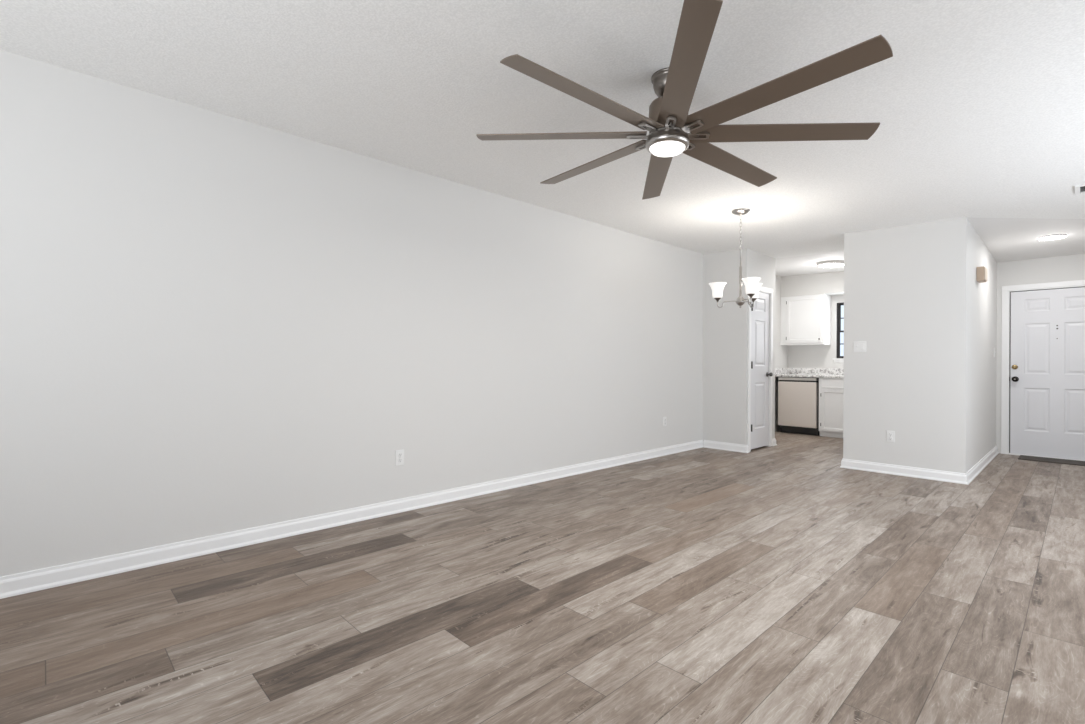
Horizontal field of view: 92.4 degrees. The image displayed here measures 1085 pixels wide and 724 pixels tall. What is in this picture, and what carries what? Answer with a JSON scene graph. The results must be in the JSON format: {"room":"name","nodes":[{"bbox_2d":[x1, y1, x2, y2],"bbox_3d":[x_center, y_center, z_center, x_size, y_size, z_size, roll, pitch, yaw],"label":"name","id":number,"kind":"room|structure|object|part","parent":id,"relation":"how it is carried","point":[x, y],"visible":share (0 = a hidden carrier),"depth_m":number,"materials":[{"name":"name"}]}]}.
{"room":"empty living room","nodes":[
{"label":"empty living room","id":0,"kind":"room"},
{"bbox_2d":[0,50,787,576],"bbox_3d":[0.123,-0.259,5.165,11.670,2.780,0.120,0,0,-44],"label":"wall","id":1,"kind":"structure","parent":0,"point":[212,323],"depth_m":3.31,"materials":[{"name":"white paint"}]},
{"bbox_2d":[0,440,702,598],"bbox_3d":[-0.890,1.078,4.098,8.499,0.098,0.024,0,0,-44],"label":"baseboard","id":2,"kind":"structure","parent":1,"relation":"attached to","point":[55,576],"depth_m":3.30,"materials":[{"name":"white paint"}]},
{"bbox_2d":[395,449,403,465],"bbox_3d":[-1.077,0.715,3.926,0.072,0.116,0.011,0,0,-44],"label":"wall outlet","id":3,"kind":"object","parent":1,"relation":"attached to","point":[399,454],"visible":1,"depth_m":3.92,"materials":[{"name":"white plastic"}]},
{"bbox_2d":[0,430,1084,723],"bbox_3d":[1.862,1.139,3.347,11.630,0.001,5.283,0,0,-44],"label":"floor","id":4,"kind":"structure","parent":0,"point":[782,583],"depth_m":2.35,"materials":[{"name":"grey wood"}]},
{"bbox_2d":[778,377,818,435],"bbox_3d":[4.301,0.689,8.561,0.592,0.910,0.604,0,0,-44],"label":"dishwasher","id":5,"kind":"object","parent":4,"relation":"on","point":[798,397],"visible":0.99,"depth_m":8.34,"materials":[{"name":"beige metal"}]},
{"bbox_2d":[819,378,843,437],"bbox_3d":[4.826,0.693,8.022,0.621,0.918,0.860,0,0,-44],"label":"base cabinet","id":6,"kind":"object","parent":4,"relation":"on","point":[830,389],"visible":0.32,"depth_m":8.00,"materials":[{"name":"white paint"}]},
{"bbox_2d":[775,368,843,377],"bbox_3d":[4.976,0.163,7.882,0.658,0.141,2.682,0,0,-44],"label":"countertop","id":7,"kind":"structure","parent":6,"relation":"on","point":[779,372],"depth_m":8.59,"materials":[{"name":"stone"}]},
{"bbox_3d":[4.475,0.733,7.956,0.018,0.635,0.390,0,0,-44],"label":"door","id":8,"kind":"part","parent":6,"relation":"part of","materials":[{"name":"white paint"}]},
{"bbox_3d":[4.477,0.316,7.956,0.018,0.134,0.390,0,0,-44],"label":"drawer","id":9,"kind":"part","parent":6,"relation":"part of","materials":[{"name":"white paint"}]},
{"bbox_2d":[1018,455,1084,465],"bbox_3d":[6.098,1.152,6.058,0.355,0.011,0.805,0,0,-44],"label":"threshold","id":10,"kind":"object","parent":4,"relation":"on","point":[1021,457],"visible":1,"depth_m":6.11,"materials":[{"name":"wood"}]},
{"bbox_2d":[0,0,1084,262],"bbox_3d":[1.637,-1.438,3.182,11.060,0.280,5.031,0,0,-44],"label":"ceiling","id":11,"kind":"structure","parent":0,"point":[978,105],"depth_m":2.75,"materials":[{"name":"white paint"}]},
{"bbox_2d":[476,0,892,199],"bbox_3d":[0.619,-1.229,2.570,1.804,0.385,1.805,0,0,-16],"label":"ceiling fan","id":12,"kind":"object","parent":11,"relation":"hanging from","point":[668,123],"visible":1,"depth_m":2.38,"materials":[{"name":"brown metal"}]},
{"bbox_3d":[0.091,-1.148,2.634,0.854,0.032,0.126,2,0,7],"label":"blade","id":13,"kind":"part","parent":12,"relation":"part of","materials":[{"name":"brown wood"}]},
{"bbox_3d":[0.200,-1.146,2.242,0.854,0.032,0.126,2,0,-38],"label":"blade","id":14,"kind":"part","parent":12,"relation":"part of","materials":[{"name":"brown wood"}]},
{"bbox_3d":[0.291,-1.138,2.989,0.126,0.032,0.854,2,0,-38],"label":"blade","id":15,"kind":"part","parent":12,"relation":"part of","materials":[{"name":"brown wood"}]},
{"bbox_3d":[0.683,-1.123,3.099,0.126,0.032,0.854,2,0,7],"label":"blade","id":16,"kind":"part","parent":12,"relation":"part of","materials":[{"name":"brown wood"}]},
{"bbox_3d":[0.555,-1.134,2.042,0.126,0.032,0.854,2,0,7],"label":"blade","id":17,"kind":"part","parent":12,"relation":"part of","materials":[{"name":"brown wood"}]},
{"bbox_3d":[1.037,-1.110,2.898,0.854,0.032,0.126,2,0,-38],"label":"blade","id":18,"kind":"part","parent":12,"relation":"part of","materials":[{"name":"brown wood"}]},
{"bbox_3d":[1.147,-1.109,2.506,0.854,0.032,0.126,2,0,7],"label":"blade","id":19,"kind":"part","parent":12,"relation":"part of","materials":[{"name":"brown wood"}]},
{"bbox_3d":[0.947,-1.118,2.151,0.126,0.032,0.854,2,0,-38],"label":"blade","id":20,"kind":"part","parent":12,"relation":"part of","materials":[{"name":"brown wood"}]},
{"bbox_2d":[709,208,762,307],"bbox_3d":[1.882,-0.974,4.935,0.499,0.919,0.518,0,0,-44],"label":"chandelier","id":21,"kind":"object","parent":11,"relation":"hanging from","point":[752,287],"visible":1,"depth_m":4.89,"materials":[{"name":"silver metal"}]},
{"bbox_3d":[1.678,-0.691,4.984,0.166,0.141,0.166,0,0,25],"label":"lamp shade","id":22,"kind":"part","parent":21,"relation":"part of","materials":[{"name":"white glass"}]},
{"bbox_3d":[1.866,-0.853,4.897,0.036,0.471,0.036,0,0,-44],"label":"stem","id":23,"kind":"part","parent":21,"relation":"part of","materials":[{"name":"silver metal"}]},
{"bbox_3d":[1.867,-1.232,4.897,0.015,0.316,0.015,0,0,1],"label":"chain","id":24,"kind":"part","parent":21,"relation":"part of","materials":[{"name":"silver metal"}]},
{"bbox_3d":[1.883,-0.690,4.692,0.166,0.141,0.166,0,0,-5],"label":"lamp shade","id":25,"kind":"part","parent":21,"relation":"part of","materials":[{"name":"white glass"}]},
{"bbox_3d":[2.034,-0.690,5.016,0.166,0.141,0.166,0,0,-35],"label":"lamp shade","id":26,"kind":"part","parent":21,"relation":"part of","materials":[{"name":"white glass"}]},
{"bbox_2d":[1038,234,1066,239],"bbox_3d":[5.366,-1.317,5.477,0.219,0.030,0.219,0,0,24],"label":"recessed light","id":27,"kind":"object","parent":11,"relation":"in","point":[1050,237],"visible":1,"depth_m":5.42,"materials":[{"name":"white plastic"}]},
{"bbox_2d":[1074,184,1084,194],"bbox_3d":[4.296,-1.345,3.946,0.255,0.023,0.360,0,0,-44],"label":"ceiling vent","id":28,"kind":"object","parent":11,"relation":"in","point":[1079,189],"visible":1,"depth_m":4.04,"materials":[{"name":"white plastic"}]},
{"bbox_2d":[702,249,775,445],"bbox_3d":[2.703,-0.247,7.139,0.889,2.780,0.606,0,0,-44],"label":"wall","id":29,"kind":"structure","parent":0,"point":[725,329],"depth_m":6.83,"materials":[{"name":"white paint"}]},
{"bbox_2d":[703,440,748,452],"bbox_3d":[2.401,1.093,6.820,0.068,0.098,0.604,0,0,-44],"label":"baseboard","id":30,"kind":"structure","parent":29,"relation":"attached to","point":[707,444],"depth_m":6.79,"materials":[{"name":"white paint"}]},
{"bbox_2d":[748,286,772,451],"bbox_3d":[2.858,0.066,6.928,0.722,2.156,0.116,0,0,-44],"label":"trim","id":31,"kind":"structure","parent":29,"relation":"attached to","point":[769,291],"depth_m":7.10,"materials":[{"name":"white paint"}]},
{"bbox_2d":[751,292,772,448],"bbox_3d":[2.895,0.090,6.889,0.580,2.063,0.105,0,0,-44],"label":"door","id":32,"kind":"structure","parent":29,"relation":"in","point":[760,374],"depth_m":6.92,"materials":[{"name":"white paint"}]},
{"bbox_2d":[772,438,776,445],"bbox_3d":[3.101,1.096,7.298,0.135,0.098,0.324,0,0,-44],"label":"baseboard","id":33,"kind":"structure","parent":29,"relation":"attached to","point":[773,439],"depth_m":7.18,"materials":[{"name":"white paint"}]},
{"bbox_2d":[775,251,843,276],"bbox_3d":[4.160,-1.473,7.079,3.162,0.187,2.904,0,0,-44],"label":"ceiling","id":34,"kind":"structure","parent":0,"point":[805,264],"depth_m":7.69,"materials":[{"name":"white paint"}]},
{"bbox_2d":[817,260,843,267],"bbox_3d":[4.117,-1.403,7.414,0.360,0.057,0.360,0,2,-44],"label":"ceiling light","id":35,"kind":"object","parent":34,"relation":"attached to","point":[831,263],"visible":0.91,"depth_m":7.31,"materials":[{"name":"white glass"}]},
{"bbox_2d":[819,263,843,267],"bbox_3d":[4.116,-1.387,7.414,0.318,0.026,0.318,0,2,-44],"label":"diffuser","id":36,"kind":"object","parent":35,"relation":"attached to","point":[826,265],"depth_m":7.35,"materials":[{"name":"white glass"}]},
{"bbox_2d":[781,272,843,296],"bbox_3d":[5.102,-1.368,7.997,0.330,0.518,2.684,0,0,-44],"label":"wall","id":37,"kind":"structure","parent":0,"point":[832,283],"depth_m":8.47,"materials":[{"name":"white paint"}]},
{"bbox_2d":[788,295,843,431],"bbox_3d":[5.301,-0.236,8.110,0.120,2.780,2.804,0,0,-44],"label":"wall","id":38,"kind":"structure","parent":0,"point":[799,356],"depth_m":8.70,"materials":[{"name":"white paint"}]},
{"bbox_2d":[780,294,830,345],"bbox_3d":[4.390,-0.705,8.701,0.374,0.810,0.684,0,0,-44],"label":"upper cabinet","id":39,"kind":"object","parent":38,"relation":"attached to","point":[806,319],"visible":1,"depth_m":8.55,"materials":[{"name":"white paint"}]},
{"bbox_3d":[4.308,-0.709,8.570,0.018,0.754,0.550,0,0,-44],"label":"door","id":40,"kind":"part","parent":39,"relation":"part of","materials":[{"name":"white paint"}]},
{"bbox_2d":[833,302,843,361],"bbox_3d":[5.140,-0.494,8.239,0.135,0.975,0.950,0,0,-44],"label":"window","id":41,"kind":"structure","parent":38,"relation":"in","point":[839,358],"depth_m":8.53,"materials":[{"name":"brown metal"}]},
{"bbox_3d":[5.109,-0.039,8.212,0.055,0.065,0.950,0,0,-44],"label":"sill","id":42,"kind":"part","parent":41,"relation":"part of","materials":[{"name":"white paint"}]},
{"bbox_3d":[5.160,-0.526,8.259,0.080,0.910,0.860,0,0,-44],"label":"frame","id":43,"kind":"part","parent":41,"relation":"part of","materials":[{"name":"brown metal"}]},
{"bbox_3d":[5.154,-0.307,8.254,0.026,0.439,0.826,0,0,-44],"label":"sash","id":44,"kind":"part","parent":41,"relation":"part of","materials":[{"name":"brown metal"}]},
{"bbox_3d":[5.176,-0.732,8.273,0.026,0.467,0.826,0,0,-44],"label":"sash","id":45,"kind":"part","parent":41,"relation":"part of","materials":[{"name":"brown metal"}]},
{"bbox_2d":[843,217,967,472],"bbox_3d":[3.701,-0.243,5.355,0.120,2.780,1.046,0,0,-44],"label":"wall","id":46,"kind":"structure","parent":0,"point":[906,287],"depth_m":5.26,"materials":[{"name":"white paint"}]},
{"bbox_2d":[854,341,865,351],"bbox_3d":[3.398,-0.172,5.570,0.019,0.118,0.120,0,0,-44],"label":"light switch","id":47,"kind":"object","parent":46,"relation":"attached to","point":[859,346],"visible":1,"depth_m":5.57,"materials":[{"name":"white plastic"}]},
{"bbox_2d":[887,431,894,441],"bbox_3d":[3.593,0.761,5.368,0.011,0.116,0.072,0,0,-44],"label":"wall outlet","id":48,"kind":"object","parent":46,"relation":"attached to","point":[890,434],"visible":1,"depth_m":5.36,"materials":[{"name":"white plastic"}]},
{"bbox_2d":[967,220,996,471],"bbox_3d":[5.126,-0.236,6.082,2.942,2.780,0.120,0,0,-44],"label":"wall","id":49,"kind":"structure","parent":0,"point":[982,297],"depth_m":5.68,"materials":[{"name":"white paint"}]},
{"bbox_2d":[840,446,997,484],"bbox_3d":[4.542,1.102,6.168,2.514,0.098,1.094,0,0,-44],"label":"baseboard","id":50,"kind":"structure","parent":49,"relation":"attached to","point":[954,477],"depth_m":5.30,"materials":[{"name":"white paint"}]},
{"bbox_2d":[976,266,986,282],"bbox_3d":[4.593,-0.921,5.435,0.190,0.145,0.070,0,0,-44],"label":"door chime","id":51,"kind":"object","parent":49,"relation":"attached to","point":[981,272],"visible":1,"depth_m":5.37,"materials":[{"name":"beige plastic"}]},
{"bbox_2d":[996,254,1084,453],"bbox_3d":[6.563,-0.230,5.973,0.120,2.780,2.027,0,0,-44],"label":"wall","id":52,"kind":"structure","parent":0,"point":[1069,267],"depth_m":6.46,"materials":[{"name":"white paint"}]},
{"bbox_2d":[1001,280,1084,453],"bbox_3d":[6.239,0.092,6.283,0.116,2.132,1.038,0,0,-44],"label":"trim","id":53,"kind":"structure","parent":52,"relation":"attached to","point":[1005,321],"depth_m":6.58,"materials":[{"name":"white paint"}]},
{"bbox_2d":[1009,286,1084,460],"bbox_3d":[6.215,0.129,6.262,0.136,2.058,0.892,0,0,-44],"label":"door","id":54,"kind":"structure","parent":52,"relation":"in","point":[1047,347],"depth_m":6.34,"materials":[{"name":"white paint"}]}
]}

